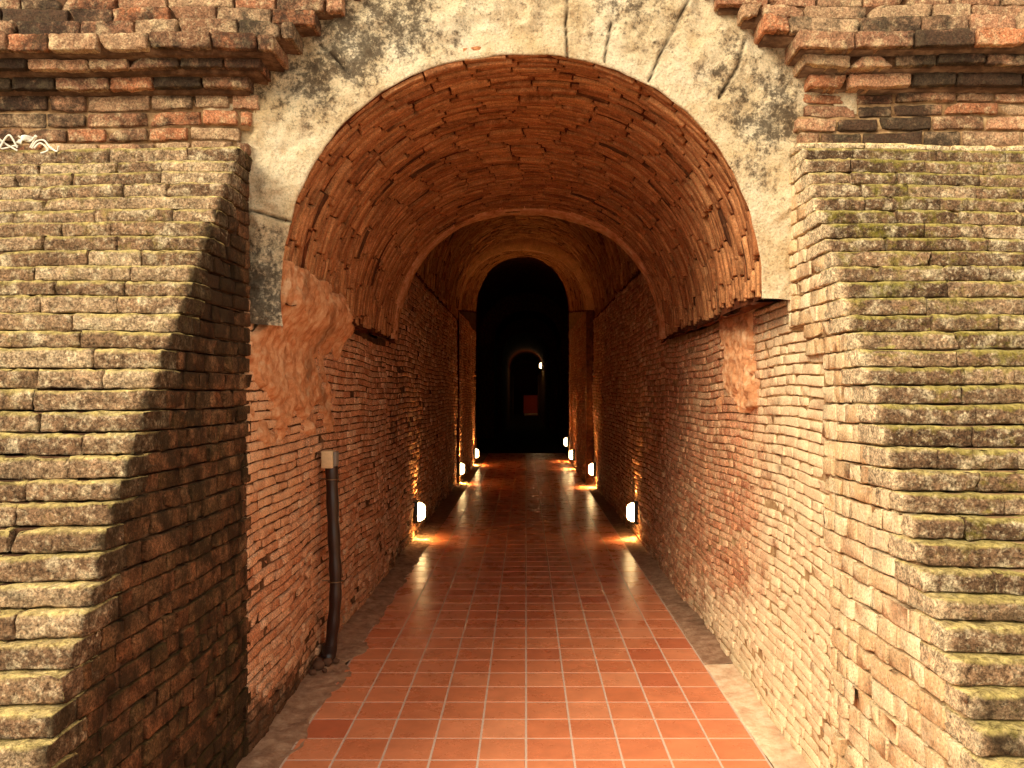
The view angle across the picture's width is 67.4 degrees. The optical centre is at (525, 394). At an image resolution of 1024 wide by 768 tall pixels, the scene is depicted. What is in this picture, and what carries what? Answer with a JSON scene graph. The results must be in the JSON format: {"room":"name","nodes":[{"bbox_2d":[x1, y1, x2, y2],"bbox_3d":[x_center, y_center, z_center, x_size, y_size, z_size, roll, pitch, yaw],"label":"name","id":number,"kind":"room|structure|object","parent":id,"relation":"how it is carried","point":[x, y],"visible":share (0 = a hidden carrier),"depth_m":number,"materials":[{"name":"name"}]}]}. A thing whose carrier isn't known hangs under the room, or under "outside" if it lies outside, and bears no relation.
{"room":"brick tunnel entrance","nodes":[
{"label":"brick tunnel entrance","id":0,"kind":"room"},
{"bbox_2d":[244,276,513,752],"bbox_3d":[-1.320,-0.162,31.610,0.792,3.462,56.780,0,0,0],"label":"wall","id":1,"kind":"structure","parent":0,"point":[394,408],"depth_m":5.22,"materials":[{"name":"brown brick"}]},
{"bbox_2d":[234,260,354,442],"bbox_3d":[-1.107,-0.186,3.955,0.186,0.800,1.590,0,0,0],"label":"plaster patch","id":2,"kind":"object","parent":1,"relation":"attached to","point":[321,318],"depth_m":3.76,"materials":[{"name":"brown paint"}]},
{"bbox_2d":[319,450,344,659],"bbox_3d":[-1.102,0.912,4.357,0.150,1.195,0.089,0,0,0],"label":"conduit pipe","id":3,"kind":"object","parent":1,"relation":"attached to","point":[329,458],"visible":0.98,"depth_m":4.33,"materials":[{"name":"black plastic"}]},
{"bbox_2d":[413,500,425,523],"bbox_3d":[-1.109,1.219,8.020,0.125,0.230,0.110,0,0,0],"label":"wall lamp","id":4,"kind":"object","parent":1,"relation":"attached to","point":[419,513],"visible":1,"depth_m":7.98,"materials":[{"name":"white glass"}]},
{"bbox_2d":[457,462,464,475],"bbox_3d":[-1.099,1.254,13.050,0.125,0.230,0.110,0,0,0],"label":"wall lamp","id":5,"kind":"object","parent":1,"relation":"attached to","point":[460,466],"visible":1,"depth_m":13.00,"materials":[{"name":"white glass"}]},
{"bbox_2d":[473,448,478,458],"bbox_3d":[-1.069,1.254,16.500,0.125,0.230,0.110,0,0,0],"label":"wall lamp","id":6,"kind":"object","parent":1,"relation":"attached to","point":[475,450],"visible":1,"depth_m":16.45,"materials":[{"name":"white glass"}]},
{"bbox_2d":[0,92,1023,155],"bbox_3d":[0.000,-2.248,3.580,12.000,2.476,0.641,0,0,0],"label":"wall","id":7,"kind":"structure","parent":0,"point":[924,118],"depth_m":3.28,"materials":[{"name":"brick"}]},
{"bbox_2d":[0,0,360,96],"bbox_3d":[-1.971,-1.562,3.338,2.660,0.572,0.484,0,0,0],"label":"crown molding","id":8,"kind":"structure","parent":7,"relation":"attached to","point":[76,48],"depth_m":3.20,"materials":[{"name":"brown brick"}]},
{"bbox_2d":[202,0,856,327],"bbox_3d":[0.000,-1.264,3.310,2.840,1.944,0.114,0,0,0],"label":"arch surround","id":9,"kind":"object","parent":7,"relation":"attached to","point":[743,95],"visible":0.65,"depth_m":3.30,"materials":[{"name":"beige paint"}]},
{"bbox_2d":[705,0,1023,94],"bbox_3d":[2.007,-1.570,3.342,2.588,0.562,0.484,0,0,0],"label":"crown molding","id":10,"kind":"structure","parent":7,"relation":"attached to","point":[840,46],"depth_m":3.19,"materials":[{"name":"brown brick"}]},
{"bbox_2d":[456,250,594,461],"bbox_3d":[0.000,-1.017,19.996,3.426,5.162,14.008,0,0,0],"label":"archway","id":11,"kind":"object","parent":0,"point":[525,283],"depth_m":25.66,"materials":[{"name":"orange brick"}]},
{"bbox_2d":[502,333,548,413],"bbox_3d":[-0.010,-0.486,45.000,1.868,4.000,30.000,0,0,0],"label":"ceiling","id":12,"kind":"structure","parent":0,"point":[523,353],"depth_m":48.88,"materials":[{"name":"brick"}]},
{"bbox_2d":[279,414,772,767],"bbox_3d":[0.000,1.524,30.394,3.400,0.022,59.212,0,0,0],"label":"floor","id":13,"kind":"structure","parent":0,"point":[526,632],"depth_m":4.40,"materials":[{"name":"tile"}]},
{"bbox_2d":[524,395,537,414],"bbox_3d":[0.345,0.764,58.000,1.050,1.500,1.600,0,0,0],"label":"block","id":14,"kind":"object","parent":13,"relation":"on","point":[530,401],"visible":0.98,"depth_m":57.59,"materials":[{"name":"red plastic"}]},
{"bbox_2d":[494,310,560,433],"bbox_3d":[0.048,-0.718,28.500,2.361,4.564,3.000,0,0,0],"label":"ceiling","id":15,"kind":"structure","parent":0,"point":[515,323],"depth_m":30.00,"materials":[{"name":"orange brick"}]},
{"bbox_2d":[415,215,640,483],"bbox_3d":[-0.001,-0.577,9.750,2.486,4.283,6.532,0,0,0],"label":"archway","id":16,"kind":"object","parent":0,"point":[607,269],"depth_m":11.44,"materials":[{"name":"orange brick"}]},
{"bbox_2d":[281,42,786,343],"bbox_3d":[0.017,-0.536,4.908,2.395,4.200,3.224,0,0,0],"label":"ceiling","id":17,"kind":"structure","parent":0,"point":[445,145],"depth_m":4.16,"materials":[{"name":"orange brick"}]},
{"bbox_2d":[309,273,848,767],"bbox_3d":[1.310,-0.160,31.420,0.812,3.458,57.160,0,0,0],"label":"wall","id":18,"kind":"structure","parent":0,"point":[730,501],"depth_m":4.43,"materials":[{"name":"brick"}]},
{"bbox_2d":[236,452,487,767],"bbox_3d":[-1.067,1.502,10.400,0.305,0.044,19.200,0,0,0],"label":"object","id":19,"kind":"structure","parent":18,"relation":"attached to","point":[288,727],"depth_m":4.47,"materials":[{"name":"concrete"}]},
{"bbox_2d":[308,668,316,675],"bbox_3d":[-1.144,1.488,4.120,0.044,0.034,0.041,0,0,32],"label":"rubble","id":20,"kind":"object","parent":19,"relation":"on","point":[312,671],"visible":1,"depth_m":4.11,"materials":[{"name":"stone"}]},
{"bbox_2d":[313,659,324,669],"bbox_3d":[-1.132,1.477,4.200,0.065,0.053,0.066,0,0,0],"label":"rubble","id":21,"kind":"object","parent":19,"relation":"on","point":[319,664],"visible":0.96,"depth_m":4.18,"materials":[{"name":"stone"}]},
{"bbox_2d":[322,658,331,666],"bbox_3d":[-1.102,1.481,4.260,0.058,0.046,0.056,0,0,-41],"label":"rubble","id":22,"kind":"object","parent":19,"relation":"on","point":[327,661],"visible":0.91,"depth_m":4.24,"materials":[{"name":"stone"}]},
{"bbox_2d":[332,658,339,662],"bbox_3d":[-1.064,1.488,4.300,0.043,0.028,0.039,0,0,0],"label":"rubble","id":23,"kind":"object","parent":19,"relation":"on","point":[335,660],"visible":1,"depth_m":4.29,"materials":[{"name":"stone"}]},
{"bbox_2d":[458,238,593,309],"bbox_3d":[-0.047,-2.045,13.125,2.551,1.232,0.390,0,0,0],"label":"trim","id":24,"kind":"structure","parent":18,"relation":"attached to","point":[525,244],"depth_m":12.93,"materials":[{"name":"orange brick"}]},
{"bbox_2d":[377,206,679,339],"bbox_3d":[0.021,-1.085,6.415,2.579,1.244,0.230,0,0,0],"label":"trim","id":25,"kind":"structure","parent":18,"relation":"attached to","point":[571,217],"depth_m":6.37,"materials":[{"name":"brick"}]},
{"bbox_2d":[564,437,568,446],"bbox_3d":[0.914,1.064,17.420,0.125,0.230,0.110,0,0,0],"label":"wall lamp","id":26,"kind":"object","parent":18,"relation":"attached to","point":[566,440],"visible":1,"depth_m":17.37,"materials":[{"name":"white glass"}]},
{"bbox_2d":[569,449,574,460],"bbox_3d":[0.934,1.224,15.700,0.125,0.230,0.110,0,0,0],"label":"wall lamp","id":27,"kind":"object","parent":18,"relation":"attached to","point":[572,452],"visible":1,"depth_m":15.65,"materials":[{"name":"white glass"}]},
{"bbox_2d":[588,462,595,476],"bbox_3d":[1.079,1.214,12.550,0.125,0.230,0.110,0,0,0],"label":"wall lamp","id":28,"kind":"object","parent":18,"relation":"attached to","point":[592,467],"visible":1,"depth_m":12.50,"materials":[{"name":"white glass"}]},
{"bbox_2d":[626,501,638,523],"bbox_3d":[1.109,1.224,8.020,0.125,0.230,0.110,0,0,0],"label":"wall lamp","id":29,"kind":"object","parent":18,"relation":"attached to","point":[632,508],"visible":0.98,"depth_m":7.98,"materials":[{"name":"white glass"}]},
{"bbox_2d":[565,453,732,664],"bbox_3d":[1.098,1.506,12.150,0.205,0.030,15.700,0,0,0],"label":"trim","id":30,"kind":"structure","parent":18,"relation":"attached to","point":[705,643],"depth_m":5.75,"materials":[{"name":"concrete"}]},
{"bbox_2d":[716,299,761,412],"bbox_3d":[1.151,-0.206,4.225,0.068,0.600,0.750,0,0,0],"label":"plaster patch","id":31,"kind":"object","parent":18,"relation":"attached to","point":[736,334],"depth_m":4.07,"materials":[{"name":"brown paint"}]},
{"bbox_2d":[705,664,811,767],"bbox_3d":[1.094,1.508,2.550,0.211,0.026,3.500,0,0,0],"label":"trim","id":32,"kind":"structure","parent":18,"relation":"attached to","point":[754,716],"depth_m":3.60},
{"label":"ground","id":33,"kind":"structure","parent":0,"visible":0},
{"bbox_2d":[0,146,252,767],"bbox_3d":[-2.361,0.252,2.434,2.413,2.546,1.759,0,0,0],"label":"stepped buttress","id":34,"kind":"object","parent":33,"relation":"on","point":[125,288],"visible":1,"depth_m":2.57,"materials":[{"name":"brick"}]},
{"bbox_2d":[0,134,59,153],"bbox_3d":[-2.024,-1.020,3.127,0.260,0.076,0.037,0,0,0],"label":"scrap","id":35,"kind":"object","parent":34,"relation":"on","point":[26,138],"visible":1,"depth_m":3.13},
{"bbox_2d":[787,142,1023,767],"bbox_3d":[2.363,0.235,2.466,2.495,2.580,1.805,0,0,0],"label":"stepped buttress","id":36,"kind":"object","parent":33,"relation":"on","point":[915,251],"visible":1,"depth_m":2.60,"materials":[{"name":"brick"}]}
]}

